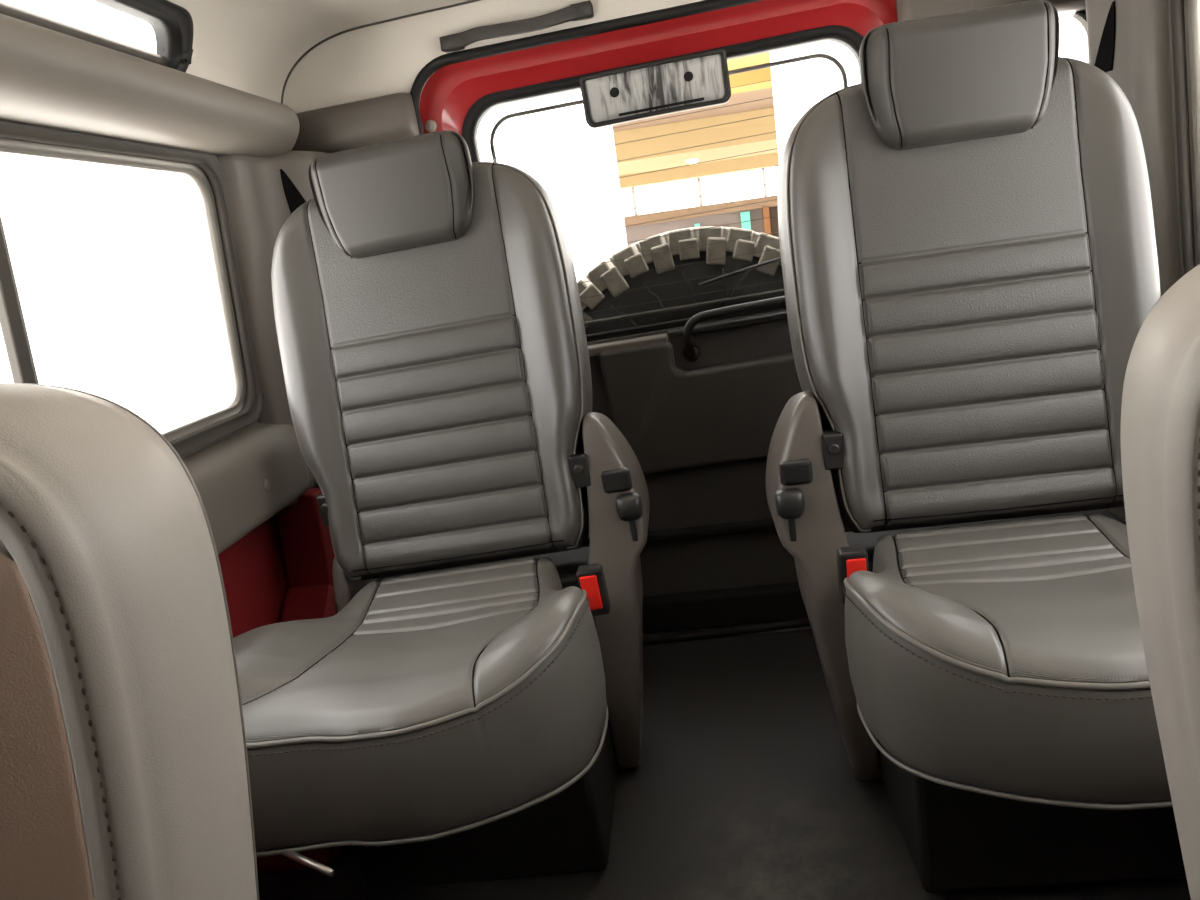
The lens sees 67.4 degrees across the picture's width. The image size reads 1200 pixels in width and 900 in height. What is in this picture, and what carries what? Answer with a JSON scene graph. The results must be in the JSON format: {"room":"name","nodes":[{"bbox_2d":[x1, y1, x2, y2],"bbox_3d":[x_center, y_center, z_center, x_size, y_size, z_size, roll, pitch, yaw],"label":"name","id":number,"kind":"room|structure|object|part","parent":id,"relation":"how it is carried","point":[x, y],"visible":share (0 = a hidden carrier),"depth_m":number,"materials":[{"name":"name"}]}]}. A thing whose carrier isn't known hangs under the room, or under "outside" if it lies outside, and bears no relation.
{"room":"vehicle interior","nodes":[
{"label":"vehicle interior","id":0,"kind":"room"},
{"bbox_2d":[181,421,257,457],"bbox_3d":[-0.666,0.024,0.433,0.066,0.660,2.720,-7,13,6],"label":"wall","id":1,"kind":"structure","parent":0,"point":[256,422],"depth_m":1.33,"materials":[{"name":"grey plastic"}]},
{"bbox_2d":[0,121,262,456],"bbox_3d":[-0.628,-0.106,0.823,0.063,0.414,1.236,-7,13,6],"label":"window","id":2,"kind":"structure","parent":1,"relation":"in","point":[204,174],"depth_m":1.29,"materials":[{"name":"grey rubber"}]},
{"bbox_2d":[0,13,299,157],"bbox_3d":[-0.648,-0.238,0.298,0.119,0.109,2.585,-7,13,6],"label":"trim","id":3,"kind":"structure","parent":1,"relation":"attached to","point":[51,79],"depth_m":1.03,"materials":[{"name":"grey plastic"}]},
{"bbox_2d":[181,423,309,554],"bbox_3d":[-0.617,0.291,0.365,0.065,0.142,2.470,-7,13,6],"label":"trim","id":4,"kind":"structure","parent":1,"relation":"attached to","point":[242,479],"depth_m":1.33,"materials":[{"name":"grey plastic"}]},
{"bbox_2d":[217,151,329,507],"bbox_3d":[-0.518,-0.221,1.581,0.142,0.575,0.327,-7,13,6],"label":"trim","id":5,"kind":"structure","parent":1,"relation":"attached to","point":[262,193],"depth_m":1.46,"materials":[{"name":"grey plastic"}]},
{"bbox_2d":[168,0,327,102],"bbox_3d":[-0.642,-0.347,0.341,0.116,0.141,2.720,-7,13,6],"label":"ceiling","id":6,"kind":"structure","parent":0,"point":[249,46],"depth_m":1.43,"materials":[{"name":"beige fabric"}]},
{"bbox_2d":[0,0,192,72],"bbox_3d":[-0.671,-0.379,0.504,0.086,0.084,1.677,-7,13,6],"label":"window","id":7,"kind":"structure","parent":6,"relation":"attached to","point":[171,23],"depth_m":1.21,"materials":[{"name":"black rubber"}]},
{"bbox_2d":[218,487,319,637],"bbox_3d":[-0.628,0.566,0.573,0.025,0.520,2.740,-7,13,6],"label":"panel","id":8,"kind":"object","parent":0,"point":[252,568],"depth_m":1.46,"materials":[{"name":"red"}]},
{"bbox_2d":[262,0,469,36],"bbox_3d":[-0.029,-0.500,0.252,1.154,0.029,2.720,-7,13,6],"label":"ceiling","id":9,"kind":"structure","parent":0,"point":[329,18],"depth_m":1.52,"materials":[{"name":"beige fabric"}]},
{"bbox_2d":[139,0,1089,637],"bbox_3d":[0.144,-0.269,1.704,1.808,1.469,0.051,-7,13,6],"label":"wall","id":10,"kind":"structure","parent":0,"point":[386,58],"depth_m":1.61,"materials":[{"name":"beige"}]},
{"bbox_2d":[291,92,423,152],"bbox_3d":[-0.479,-0.577,1.636,0.304,0.094,0.076,-7,13,6],"label":"trim","id":11,"kind":"structure","parent":10,"relation":"attached to","point":[366,122],"depth_m":1.60,"materials":[{"name":"grey plastic"}]},
{"bbox_2d":[281,0,480,103],"bbox_3d":[0.089,-0.749,1.561,1.384,0.172,0.004,-7,13,6],"label":"trim","id":12,"kind":"structure","parent":10,"relation":"attached to","point":[470,1],"depth_m":1.60,"materials":[{"name":"grey rubber"}]},
{"bbox_2d":[439,0,593,52],"bbox_3d":[-0.148,-0.739,1.564,0.274,0.042,0.046,-7,13,6],"label":"handle","id":13,"kind":"object","parent":10,"relation":"attached to","point":[582,10],"visible":1,"depth_m":1.55,"materials":[{"name":"grey plastic"}]},
{"bbox_2d":[410,0,810,645],"bbox_3d":[0.182,-0.192,1.692,0.935,1.206,0.019,-7,13,6],"label":"trim","id":14,"kind":"structure","parent":10,"relation":"attached to","point":[689,9],"depth_m":1.59,"materials":[{"name":"black rubber"}]},
{"bbox_2d":[419,0,896,633],"bbox_3d":[0.184,-0.207,1.731,0.937,1.200,0.130,-7,13,6],"label":"door","id":15,"kind":"structure","parent":10,"relation":"in","point":[699,400],"depth_m":1.71,"materials":[{"name":"red paint"}]},
{"bbox_2d":[579,49,730,128],"bbox_3d":[0.100,-0.651,1.629,0.267,0.096,0.050,-7,13,6],"label":"brake light","id":16,"kind":"object","parent":15,"relation":"attached to","point":[616,92],"depth_m":1.61,"materials":[{"name":"grey plastic"}]},
{"bbox_3d":[0.187,-0.215,1.765,0.937,1.199,0.060,-7,13,6],"label":"door frame","id":17,"kind":"part","parent":15,"relation":"part of","materials":[{"name":"red paint"}]},
{"bbox_2d":[577,226,784,334],"bbox_3d":[0.230,-0.089,1.953,0.770,0.770,0.236,-7,13,6],"label":"wheel","id":18,"kind":"object","parent":15,"relation":"attached to","point":[658,245],"visible":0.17,"depth_m":1.78,"materials":[{"name":"grey rubber"}]},
{"bbox_3d":[0.320,-0.106,1.731,0.616,0.260,0.067,-7,13,6],"label":"trim panel","id":19,"kind":"part","parent":15,"relation":"part of","materials":[{"name":"grey plastic"}]},
{"bbox_3d":[0.226,0.054,1.813,0.901,0.647,0.038,-7,13,6],"label":"panel","id":20,"kind":"part","parent":15,"relation":"part of","materials":[{"name":"grey plastic"}]},
{"bbox_3d":[0.267,-0.314,1.760,0.061,0.076,0.007,-6,13,9],"label":"arm","id":21,"kind":"part","parent":15,"relation":"part of","materials":[{"name":"black plastic"}]},
{"bbox_2d":[896,0,1085,21],"bbox_3d":[0.659,-0.748,1.499,0.304,0.094,0.076,-7,13,6],"label":"trim","id":22,"kind":"structure","parent":10,"relation":"attached to","point":[906,9],"depth_m":1.48,"materials":[{"name":"grey plastic"}]},
{"bbox_2d":[1073,10,1089,62],"bbox_3d":[0.779,-0.593,1.549,0.177,0.319,0.033,-7,13,6],"label":"window","id":23,"kind":"structure","parent":10,"relation":"in","point":[1082,14],"depth_m":1.51,"materials":[{"name":"black rubber"}]},
{"bbox_2d":[257,629,1190,899],"bbox_3d":[0.145,0.706,0.574,1.600,0.040,2.800,-7,13,6],"label":"floor","id":24,"kind":"structure","parent":0,"point":[744,786],"depth_m":1.27,"materials":[{"name":"black carpet"}]},
{"bbox_2d":[0,383,259,899],"bbox_3d":[-0.410,0.413,0.334,0.430,0.802,0.620,-5,13,6],"label":"seat","id":25,"kind":"object","parent":24,"relation":"on","point":[124,769],"visible":1,"depth_m":0.46,"materials":[{"name":"beige leather"}]},
{"bbox_3d":[-0.413,0.275,0.492,0.329,0.500,0.010,-5,13,6],"label":"panel","id":26,"kind":"part","parent":25,"relation":"part of","materials":[{"name":"beige fabric"}]},
{"bbox_2d":[256,488,345,871],"bbox_3d":[-0.456,0.306,1.541,0.160,0.460,0.636,-7,13,6],"label":"panel","id":27,"kind":"object","parent":24,"relation":"on","point":[307,553],"visible":0.19,"depth_m":1.54,"materials":[{"name":"red"}]},
{"bbox_2d":[233,131,649,888],"bbox_3d":[-0.227,0.085,1.199,0.534,1.001,0.669,-6,13,10],"label":"seat","id":28,"kind":"object","parent":24,"relation":"on","point":[469,707],"visible":0.99,"depth_m":1.28,"materials":[{"name":"grey leather"}]},
{"bbox_3d":[-0.343,0.451,1.002,0.149,0.017,0.008,2,17,38],"label":"support rail","id":29,"kind":"part","parent":28,"relation":"part of","materials":[{"name":"silver metal"}]},
{"bbox_2d":[233,557,606,851],"bbox_3d":[-0.240,0.287,1.162,0.493,0.206,0.432,-9,16,7],"label":"cushion","id":30,"kind":"object","parent":28,"relation":"on","point":[433,705],"depth_m":1.00,"materials":[{"name":"grey leather"}]},
{"bbox_3d":[-0.247,-0.118,1.372,0.462,0.590,0.230,-9,13,7],"label":"backrest","id":31,"kind":"part","parent":28,"relation":"part of","materials":[{"name":"grey leather"}]},
{"bbox_3d":[-0.171,0.382,1.342,0.380,0.335,0.350,-9,13,7],"label":"seat","id":32,"kind":"part","parent":28,"relation":"part of","materials":[{"name":"grey leather"}]},
{"bbox_3d":[0.043,0.081,1.295,0.038,0.038,0.032,-9,13,7],"label":"release lever","id":33,"kind":"part","parent":28,"relation":"part of","materials":[{"name":"black plastic"}]},
{"bbox_2d":[734,626,810,635],"bbox_3d":[0.266,0.375,1.819,0.520,0.010,0.036,-7,13,6],"label":"threshold strip","id":34,"kind":"object","parent":24,"relation":"on","point":[808,627],"visible":0.07,"depth_m":1.81,"materials":[{"name":"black metal"}]},
{"bbox_2d":[766,0,1185,892],"bbox_3d":[0.478,-0.007,1.037,0.538,1.001,0.633,-7,13,6],"label":"seat","id":35,"kind":"object","parent":24,"relation":"on","point":[967,239],"visible":0.94,"depth_m":1.13,"materials":[{"name":"grey leather"}]},
{"bbox_3d":[0.249,0.070,1.182,0.038,0.038,0.032,-7,13,6],"label":"release lever","id":36,"kind":"part","parent":35,"relation":"part of","materials":[{"name":"black plastic"}]},
{"bbox_3d":[0.485,-0.201,1.197,0.462,0.590,0.230,-7,13,6],"label":"backrest","id":37,"kind":"part","parent":35,"relation":"part of","materials":[{"name":"grey leather"}]},
{"bbox_2d":[845,514,1171,803],"bbox_3d":[0.516,0.183,0.977,0.493,0.188,0.432,-7,13,6],"label":"cushion","id":38,"kind":"object","parent":35,"relation":"on","point":[1006,660],"depth_m":0.85,"materials":[{"name":"grey leather"}]},
{"bbox_3d":[0.540,0.302,1.170,0.380,0.335,0.350,-7,13,6],"label":"seat","id":39,"kind":"part","parent":35,"relation":"part of","materials":[{"name":"grey leather"}]},
{"bbox_2d":[1120,264,1199,899],"bbox_3d":[0.432,0.317,0.271,0.423,0.797,0.620,-3,14,23],"label":"seat","id":40,"kind":"object","parent":24,"relation":"on","point":[1160,433],"visible":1,"depth_m":0.48,"materials":[{"name":"beige leather"}]},
{"bbox_3d":[0.725,-0.114,0.185,0.066,0.660,2.530,-7,13,6],"label":"wall","id":41,"kind":"structure","parent":0,"visible":0},
{"bbox_2d":[1085,0,1179,295],"bbox_3d":[0.795,-0.372,1.317,0.101,0.630,0.176,-7,13,6],"label":"trim","id":42,"kind":"structure","parent":41,"relation":"attached to","point":[1128,39],"depth_m":1.25,"materials":[{"name":"grey plastic"}]},
{"bbox_2d":[1166,0,1199,280],"bbox_3d":[0.746,-0.284,0.644,0.066,0.471,1.194,-7,13,6],"label":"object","id":43,"kind":"structure","parent":41,"relation":"in","point":[1183,16],"depth_m":1.20,"materials":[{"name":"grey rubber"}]},
{"label":"outside","id":44,"kind":"structure","parent":0,"visible":0},
{"bbox_3d":[0.626,0.387,5.207,60.000,0.060,70.000,-7,13,6],"label":"ground","id":45,"kind":"structure","parent":44,"visible":0},
{"bbox_2d":[0,0,1087,431],"bbox_3d":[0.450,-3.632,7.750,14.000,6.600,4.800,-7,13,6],"label":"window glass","id":46,"kind":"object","parent":45,"relation":"on","point":[109,265],"visible":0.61,"depth_m":6.19,"materials":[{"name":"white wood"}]},
{"bbox_3d":[0.093,-2.777,10.210,0.560,0.300,0.060,-7,13,6],"label":"lit pane","id":47,"kind":"part","parent":46,"relation":"part of","materials":[{"name":"white glass"}]},
{"bbox_3d":[0.755,-2.853,10.136,0.700,0.300,0.060,-7,13,6],"label":"lit pane","id":48,"kind":"part","parent":46,"relation":"part of","materials":[{"name":"white glass"}]},
{"bbox_2d":[686,159,697,163],"bbox_3d":[0.937,-2.924,9.122,0.120,0.035,0.120,-7,13,6],"label":"ceiling lamp","id":49,"kind":"object","parent":46,"relation":"attached to","point":[690,161],"depth_m":9.08,"materials":[{"name":"white"}]},
{"bbox_3d":[1.476,-2.935,10.055,0.680,0.300,0.060,-7,13,6],"label":"lit pane","id":50,"kind":"part","parent":46,"relation":"part of","materials":[{"name":"white glass"}]},
{"bbox_3d":[1.957,-1.885,10.231,0.065,1.705,0.180,-7,13,6],"label":"door post","id":51,"kind":"part","parent":46,"relation":"part of","materials":[{"name":"brown wood"}]},
{"bbox_3d":[2.167,-3.014,9.978,0.640,0.300,0.060,-7,13,6],"label":"lit pane","id":52,"kind":"part","parent":46,"relation":"part of","materials":[{"name":"white glass"}]},
{"bbox_3d":[2.325,-1.939,10.249,0.630,1.700,0.060,-7,13,6],"label":"doorway","id":53,"kind":"part","parent":46,"relation":"part of","materials":[{"name":"brown"}]}
]}

